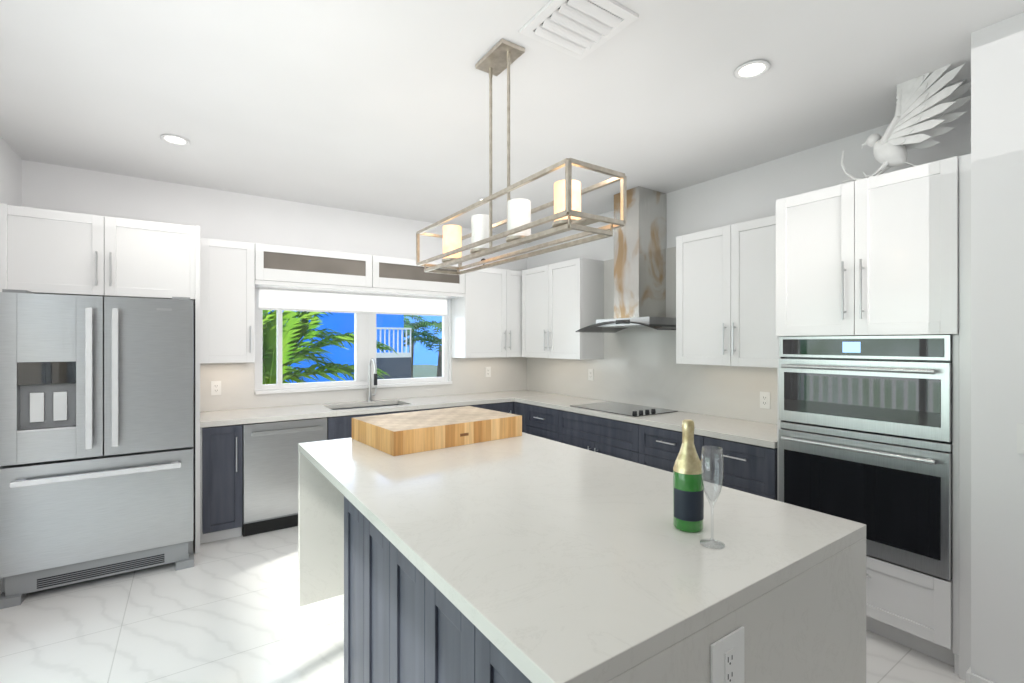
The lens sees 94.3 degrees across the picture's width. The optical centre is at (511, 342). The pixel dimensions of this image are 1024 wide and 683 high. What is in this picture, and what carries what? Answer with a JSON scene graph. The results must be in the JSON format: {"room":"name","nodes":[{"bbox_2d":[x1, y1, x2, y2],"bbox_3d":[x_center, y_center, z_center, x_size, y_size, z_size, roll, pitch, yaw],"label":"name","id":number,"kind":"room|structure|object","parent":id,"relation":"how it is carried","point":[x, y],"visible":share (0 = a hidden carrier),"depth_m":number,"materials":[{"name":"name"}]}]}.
{"room":"kitchen","nodes":[
{"label":"kitchen","id":0,"kind":"room"},
{"bbox_2d":[0,137,21,206],"bbox_3d":[-1.154,0.095,-0.196,0.150,2.790,8.500,0,0,-34],"label":"wall","id":1,"kind":"structure","parent":0,"point":[10,176],"depth_m":3.16,"materials":[{"name":"paint"}]},
{"bbox_2d":[22,160,526,522],"bbox_3d":[-1.686,0.095,4.667,4.720,2.790,0.150,0,0,-34],"label":"wall","id":2,"kind":"structure","parent":0,"point":[224,215],"depth_m":4.11,"materials":[{"name":"paint"}]},
{"bbox_2d":[200,238,254,363],"bbox_3d":[-2.345,-0.330,3.908,0.378,0.980,0.366,0,0,-34],"label":"upper cabinet","id":3,"kind":"object","parent":2,"relation":"attached to","point":[227,301],"visible":0.9,"depth_m":3.79,"materials":[{"name":"white paint"}]},
{"bbox_2d":[255,243,371,287],"bbox_3d":[-1.796,-0.670,4.301,0.968,0.300,0.328,0,0,-34],"label":"upper cabinet","id":4,"kind":"object","parent":2,"relation":"attached to","point":[291,264],"visible":0.9,"depth_m":4.14,"materials":[{"name":"white paint"}]},
{"bbox_2d":[255,280,464,298],"bbox_3d":[-1.376,-0.501,4.554,1.948,0.033,0.265,0,0,-34],"label":"valance","id":5,"kind":"object","parent":4,"relation":"attached to","point":[316,287],"visible":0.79,"depth_m":4.38,"materials":[{"name":"white paint"}]},
{"bbox_2d":[255,287,451,393],"bbox_3d":[-1.487,-0.040,4.747,1.920,0.980,0.130,0,0,-34],"label":"window","id":6,"kind":"structure","parent":2,"relation":"in","point":[364,346],"depth_m":4.71,"materials":[{"name":"white"}]},
{"bbox_2d":[259,288,447,315],"bbox_3d":[-1.470,-0.406,4.699,1.835,0.222,0.044,0,0,-34],"label":"roller blind","id":7,"kind":"object","parent":6,"relation":"attached to","point":[297,300],"visible":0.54,"depth_m":4.62,"materials":[{"name":"white fabric"}]},
{"bbox_2d":[200,357,527,411],"bbox_3d":[-1.207,0.366,4.892,3.370,0.413,0.010,0,0,-34],"label":"backsplash","id":8,"kind":"structure","parent":2,"relation":"attached to","point":[237,380],"depth_m":4.64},
{"bbox_2d":[211,381,220,394],"bbox_3d":[-2.496,0.380,4.008,0.072,0.118,0.008,0,0,-34],"label":"electrical outlet","id":9,"kind":"object","parent":8,"relation":"attached to","point":[215,387],"visible":1,"depth_m":4.00,"materials":[{"name":"white plastic"}]},
{"bbox_2d":[485,367,490,376],"bbox_3d":[-0.277,0.335,5.510,0.072,0.118,0.008,0,0,-34],"label":"electrical outlet","id":10,"kind":"object","parent":8,"relation":"attached to","point":[487,371],"visible":1,"depth_m":5.51,"materials":[{"name":"white plastic"}]},
{"bbox_2d":[372,255,464,293],"bbox_3d":[-0.989,-0.670,4.848,0.978,0.300,0.328,0,0,-34],"label":"upper cabinet","id":11,"kind":"object","parent":2,"relation":"attached to","point":[397,273],"visible":0.75,"depth_m":4.65,"materials":[{"name":"white paint"}]},
{"bbox_2d":[451,266,521,357],"bbox_3d":[-0.143,-0.330,5.399,1.037,0.980,0.366,0,0,-34],"label":"upper cabinet","id":12,"kind":"object","parent":2,"relation":"attached to","point":[486,316],"visible":0.65,"depth_m":5.18,"materials":[{"name":"white paint"}]},
{"bbox_2d":[0,523,965,682],"bbox_3d":[0.738,1.540,1.086,4.720,0.100,8.800,0,0,-34],"label":"floor","id":13,"kind":"structure","parent":0,"point":[229,610],"depth_m":2.46,"materials":[{"name":"tile"}]},
{"bbox_2d":[0,289,193,608],"bbox_3d":[-2.719,0.593,3.230,0.920,1.795,0.912,0,0,-34],"label":"refrigerator","id":14,"kind":"object","parent":13,"relation":"on","point":[96,437],"visible":1,"depth_m":2.88,"materials":[{"name":"grey metal"}]},
{"bbox_2d":[0,203,199,593],"bbox_3d":[-2.838,0.330,3.362,1.045,2.320,0.716,0,0,-34],"label":"tall cabinet","id":15,"kind":"object","parent":13,"relation":"on","point":[44,251],"visible":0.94,"depth_m":3.10,"materials":[{"name":"white paint"}]},
{"bbox_2d":[200,424,242,543],"bbox_3d":[-2.314,1.052,3.764,0.268,0.876,0.598,0,0,-34],"label":"base cabinet","id":16,"kind":"object","parent":13,"relation":"on","point":[221,482],"depth_m":3.52,"materials":[{"name":"blue paint"}]},
{"bbox_2d":[200,390,776,448],"bbox_3d":[-0.283,0.594,3.528,3.370,0.040,3.306,0,0,-34],"label":"countertop","id":17,"kind":"structure","parent":16,"relation":"on","point":[762,434],"depth_m":3.92,"materials":[{"name":"stone"}]},
{"bbox_2d":[367,358,376,401],"bbox_3d":[-1.339,0.359,4.627,0.101,0.427,0.217,0,0,-34],"label":"faucet","id":18,"kind":"object","parent":17,"relation":"on","point":[370,394],"visible":1,"depth_m":4.66,"materials":[{"name":"silver metal"}]},
{"bbox_2d":[332,404,411,416],"bbox_3d":[-1.338,0.722,4.420,0.740,0.216,0.410,0,0,-34],"label":"undermount sink","id":19,"kind":"object","parent":17,"relation":"in","point":[367,407],"visible":0.02,"depth_m":4.53,"materials":[{"name":"silver metal"}]},
{"bbox_2d":[570,402,677,416],"bbox_3d":[0.956,0.558,4.144,0.520,0.030,0.770,0,0,-34],"label":"cooktop","id":20,"kind":"object","parent":17,"relation":"in","point":[625,409],"visible":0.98,"depth_m":4.10,"materials":[{"name":"black glass"}]},
{"bbox_2d":[327,430,351,439],"bbox_3d":[-1.320,1.171,4.437,0.900,0.640,0.598,0,0,-34],"label":"base cabinet","id":21,"kind":"object","parent":13,"relation":"on","point":[331,434],"depth_m":3.99,"materials":[{"name":"blue paint"}]},
{"bbox_2d":[242,417,326,536],"bbox_3d":[-1.935,1.056,3.997,0.607,0.868,0.638,0,0,-34],"label":"dishwasher","id":22,"kind":"object","parent":21,"relation":"in","point":[270,476],"visible":0.73,"depth_m":3.72,"materials":[{"name":"grey metal"}]},
{"bbox_2d":[348,500,367,682],"bbox_3d":[-0.067,1.052,2.168,1.180,0.876,0.404,0,0,-34],"label":"base cabinet","id":23,"kind":"object","parent":13,"relation":"on","point":[357,522],"depth_m":1.85,"materials":[{"name":"blue"}]},
{"bbox_2d":[368,520,403,682],"bbox_3d":[0.109,1.052,1.908,1.180,0.876,0.463,0,0,-34],"label":"base cabinet","id":24,"kind":"object","parent":13,"relation":"on","point":[385,561],"depth_m":1.57,"materials":[{"name":"blue wood"}]},
{"bbox_2d":[404,556,455,682],"bbox_3d":[0.302,1.052,1.622,1.180,0.876,0.464,0,0,-34],"label":"base cabinet","id":25,"kind":"object","parent":13,"relation":"on","point":[406,620],"depth_m":1.29,"materials":[{"name":"blue wood"}]},
{"bbox_2d":[396,403,491,412],"bbox_3d":[-0.699,1.052,4.858,0.719,0.876,0.598,0,0,-34],"label":"base cabinet","id":26,"kind":"object","parent":13,"relation":"on","point":[485,406],"depth_m":4.71,"materials":[{"name":"blue paint"}]},
{"bbox_2d":[456,608,531,682],"bbox_3d":[0.479,1.052,1.361,1.180,0.876,0.404,0,0,-34],"label":"base cabinet","id":27,"kind":"object","parent":13,"relation":"on","point":[478,660],"depth_m":1.06,"materials":[{"name":"blue wood"}]},
{"bbox_2d":[492,402,512,413],"bbox_3d":[-0.328,1.052,5.109,0.414,0.876,0.598,0,0,-34],"label":"base cabinet","id":28,"kind":"object","parent":13,"relation":"on","point":[507,407],"depth_m":4.92,"materials":[{"name":"blue paint"}]},
{"bbox_2d":[513,402,520,414],"bbox_3d":[0.340,1.052,5.044,0.598,0.876,0.293,0,0,-34],"label":"base cabinet","id":29,"kind":"object","parent":13,"relation":"on","point":[516,405],"depth_m":4.94,"materials":[{"name":"blue wood"}]},
{"bbox_2d":[521,403,552,439],"bbox_3d":[0.536,1.052,4.755,0.598,0.876,0.618,0,0,-34],"label":"base cabinet","id":30,"kind":"object","parent":13,"relation":"on","point":[536,420],"depth_m":4.64,"materials":[{"name":"blue wood"}]},
{"bbox_2d":[298,432,865,682],"bbox_3d":[-0.051,1.032,2.109,1.260,0.916,2.320,0,0,-34],"label":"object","id":31,"kind":"object","parent":13,"relation":"on","point":[533,558],"visible":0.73,"depth_m":1.36,"materials":[{"name":"stone"}]},
{"bbox_2d":[352,406,521,455],"bbox_3d":[-0.450,0.510,2.895,0.850,0.125,0.581,0,0,-39],"label":"block","id":32,"kind":"object","parent":31,"relation":"on","point":[397,434],"visible":1,"depth_m":2.70,"materials":[{"name":"brown wood"}]},
{"bbox_2d":[673,419,703,532],"bbox_3d":[0.547,0.406,1.475,0.090,0.334,0.090,0,0,-34],"label":"champagne bottle","id":33,"kind":"object","parent":31,"relation":"on","point":[688,502],"visible":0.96,"depth_m":1.44,"materials":[{"name":"green glass"}]},
{"bbox_2d":[700,446,724,548],"bbox_3d":[0.570,0.435,1.352,0.066,0.275,0.066,0,0,-34],"label":"champagne flute","id":34,"kind":"object","parent":31,"relation":"on","point":[711,498],"visible":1,"depth_m":1.35,"materials":[{"name":"clear glass"}]},
{"bbox_2d":[710,626,743,682],"bbox_3d":[0.486,0.725,1.066,0.125,0.135,0.008,0,0,-34],"label":"outlet","id":35,"kind":"object","parent":31,"relation":"attached to","point":[726,658],"visible":1,"depth_m":1.06,"materials":[{"name":"white plastic"}]},
{"bbox_2d":[553,409,628,460],"bbox_3d":[0.923,1.052,4.182,0.598,0.876,1.003,0,0,-34],"label":"base cabinet","id":36,"kind":"object","parent":13,"relation":"on","point":[610,437],"depth_m":4.01,"materials":[{"name":"blue wood"}]},
{"bbox_2d":[629,423,700,472],"bbox_3d":[1.359,1.052,3.539,0.598,0.876,0.669,0,0,-34],"label":"base cabinet","id":37,"kind":"object","parent":13,"relation":"on","point":[659,448],"depth_m":3.47,"materials":[{"name":"blue wood"}]},
{"bbox_2d":[701,436,776,499],"bbox_3d":[1.644,1.052,3.118,0.598,0.876,0.467,0,0,-34],"label":"base cabinet","id":38,"kind":"object","parent":13,"relation":"on","point":[750,468],"depth_m":2.91,"materials":[{"name":"blue wood"}]},
{"bbox_2d":[776,154,970,680],"bbox_3d":[2.007,0.330,2.565,0.656,2.320,0.853,0,0,-34],"label":"tall cabinet","id":39,"kind":"object","parent":13,"relation":"on","point":[887,254],"visible":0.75,"depth_m":2.27,"materials":[{"name":"white paint"}]},
{"bbox_2d":[779,421,951,579],"bbox_3d":[1.966,0.757,2.575,0.656,0.607,0.742,0,0,-34],"label":"oven","id":40,"kind":"object","parent":39,"relation":"in","point":[893,493],"visible":0.77,"depth_m":2.33,"materials":[{"name":"grey"}]},
{"bbox_2d":[779,335,951,441],"bbox_3d":[1.966,0.205,2.575,0.656,0.483,0.742,0,0,-34],"label":"microwave","id":41,"kind":"object","parent":39,"relation":"in","point":[901,385],"visible":0.92,"depth_m":2.36,"materials":[{"name":"grey metal"}]},
{"bbox_2d":[841,64,970,181],"bbox_3d":[2.015,-1.180,2.464,0.294,0.695,0.550,0,0,-34],"label":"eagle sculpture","id":42,"kind":"object","parent":39,"relation":"on","point":[921,108],"visible":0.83,"depth_m":2.37,"materials":[{"name":"white ceramic"}]},
{"bbox_2d":[0,0,1023,234],"bbox_3d":[0.738,-1.350,1.086,4.720,0.100,8.800,0,0,-34],"label":"ceiling","id":43,"kind":"structure","parent":0,"point":[380,107],"depth_m":2.44,"materials":[{"name":"paint"}]},
{"bbox_2d":[160,134,189,145],"bbox_3d":[-2.143,-1.293,3.023,0.156,0.013,0.156,0,0,-34],"label":"recessed light","id":44,"kind":"object","parent":43,"relation":"in","point":[174,139],"visible":1,"depth_m":3.02,"materials":[{"name":"white plastic"}]},
{"bbox_2d":[416,39,626,274],"bbox_3d":[-0.057,-0.843,2.153,0.276,0.912,1.266,0,0,-34],"label":"linear pendant light","id":45,"kind":"object","parent":43,"relation":"hanging from","point":[500,56],"visible":1,"depth_m":2.00,"materials":[{"name":"beige metal"}]},
{"bbox_2d":[519,0,638,59],"bbox_3d":[0.266,-1.285,1.925,0.340,0.029,0.340,0,0,-34],"label":"ceiling vent","id":46,"kind":"object","parent":43,"relation":"in","point":[579,29],"visible":1,"depth_m":1.91,"materials":[{"name":"white"}]},
{"bbox_2d":[734,60,770,79],"bbox_3d":[1.135,-1.293,2.248,0.156,0.013,0.156,0,0,-34],"label":"recessed light","id":47,"kind":"object","parent":43,"relation":"in","point":[751,69],"visible":1,"depth_m":2.25,"materials":[{"name":"white"}]},
{"bbox_2d":[527,12,1023,682],"bbox_3d":[2.332,0.095,2.165,0.870,2.790,8.500,0,0,-34],"label":"wall","id":48,"kind":"structure","parent":0,"point":[987,132],"depth_m":1.95,"materials":[{"name":"paint"}]},
{"bbox_2d":[522,258,603,359],"bbox_3d":[0.502,-0.330,5.047,0.366,0.980,0.970,0,0,-34],"label":"upper cabinet","id":49,"kind":"object","parent":48,"relation":"attached to","point":[562,302],"visible":1,"depth_m":4.78,"materials":[{"name":"white paint"}]},
{"bbox_2d":[575,186,675,332],"bbox_3d":[1.051,-0.699,4.099,0.517,1.199,0.920,0,0,-34],"label":"range hood","id":50,"kind":"object","parent":48,"relation":"attached to","point":[640,241],"visible":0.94,"depth_m":4.02,"materials":[{"name":"metal"}]},
{"bbox_2d":[528,247,776,423],"bbox_3d":[1.118,-0.123,4.455,0.010,1.393,3.270,0,0,-34],"label":"backsplash","id":51,"kind":"structure","parent":48,"relation":"attached to","point":[637,366],"depth_m":4.21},
{"bbox_2d":[588,369,592,380],"bbox_3d":[0.811,0.325,4.890,0.008,0.118,0.072,0,0,-34],"label":"electrical outlet","id":52,"kind":"object","parent":51,"relation":"attached to","point":[590,374],"visible":1,"depth_m":4.89,"materials":[{"name":"white plastic"}]},
{"bbox_2d":[760,392,769,408],"bbox_3d":[1.814,0.410,3.408,0.008,0.118,0.072,0,0,-34],"label":"electrical outlet","id":53,"kind":"object","parent":51,"relation":"attached to","point":[764,399],"visible":1,"depth_m":3.40,"materials":[{"name":"white plastic"}]},
{"bbox_2d":[676,215,778,367],"bbox_3d":[1.635,-0.330,3.373,0.366,0.980,0.897,0,0,-34],"label":"upper cabinet","id":54,"kind":"object","parent":48,"relation":"attached to","point":[725,295],"visible":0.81,"depth_m":3.31,"materials":[{"name":"white paint"}]},
{"bbox_2d":[966,666,993,682],"bbox_3d":[3.173,1.435,0.233,0.124,0.110,4.338,0,0,-34],"label":"baseboard","id":55,"kind":"structure","parent":48,"relation":"attached to","point":[971,677],"depth_m":1.98,"materials":[{"name":"white wood"}]},
{"bbox_2d":[1017,423,1023,453],"bbox_3d":[2.014,0.375,1.847,0.008,0.118,0.072,0,0,-34],"label":"outlet","id":56,"kind":"structure","parent":48,"relation":"attached to","point":[1020,437],"depth_m":1.87,"materials":[{"name":"white plastic"}]},
{"label":"outside","id":57,"kind":"structure","parent":0,"visible":0},
{"bbox_2d":[404,315,441,364],"bbox_3d":[-13.615,-12.510,35.145,70.000,32.000,0.001,0,0,-34],"label":"sky","id":58,"kind":"structure","parent":57,"point":[425,355],"depth_m":39.49,"materials":[{"name":"blue"}]},
{"bbox_2d":[413,365,436,377],"bbox_3d":[-8.269,1.740,18.331,24.000,0.100,29.840,0,0,-34],"label":"ground","id":59,"kind":"structure","parent":57,"point":[429,368],"depth_m":28.20,"materials":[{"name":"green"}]},
{"bbox_2d":[263,310,397,383],"bbox_3d":[-2.501,0.093,5.859,2.568,3.194,1.825,0,0,-34],"label":"fronds","id":60,"kind":"object","parent":59,"relation":"on","point":[292,355],"depth_m":5.32,"materials":[{"name":"green plant"}]},
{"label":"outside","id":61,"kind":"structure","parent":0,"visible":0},
{"bbox_2d":[268,310,411,382],"bbox_3d":[-5.306,-2.010,9.094,6.550,7.000,1.460,0,0,-34],"label":"building","id":62,"kind":"structure","parent":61,"point":[394,358],"depth_m":10.02,"materials":[{"name":"paint"}]},
{"bbox_2d":[404,315,441,377],"bbox_3d":[-3.297,0.198,15.859,6.677,2.599,5.986,0,0,-34],"label":"palm trees","id":63,"kind":"object","parent":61,"point":[424,332],"depth_m":15.34,"materials":[{"name":"green plant"}]}
]}

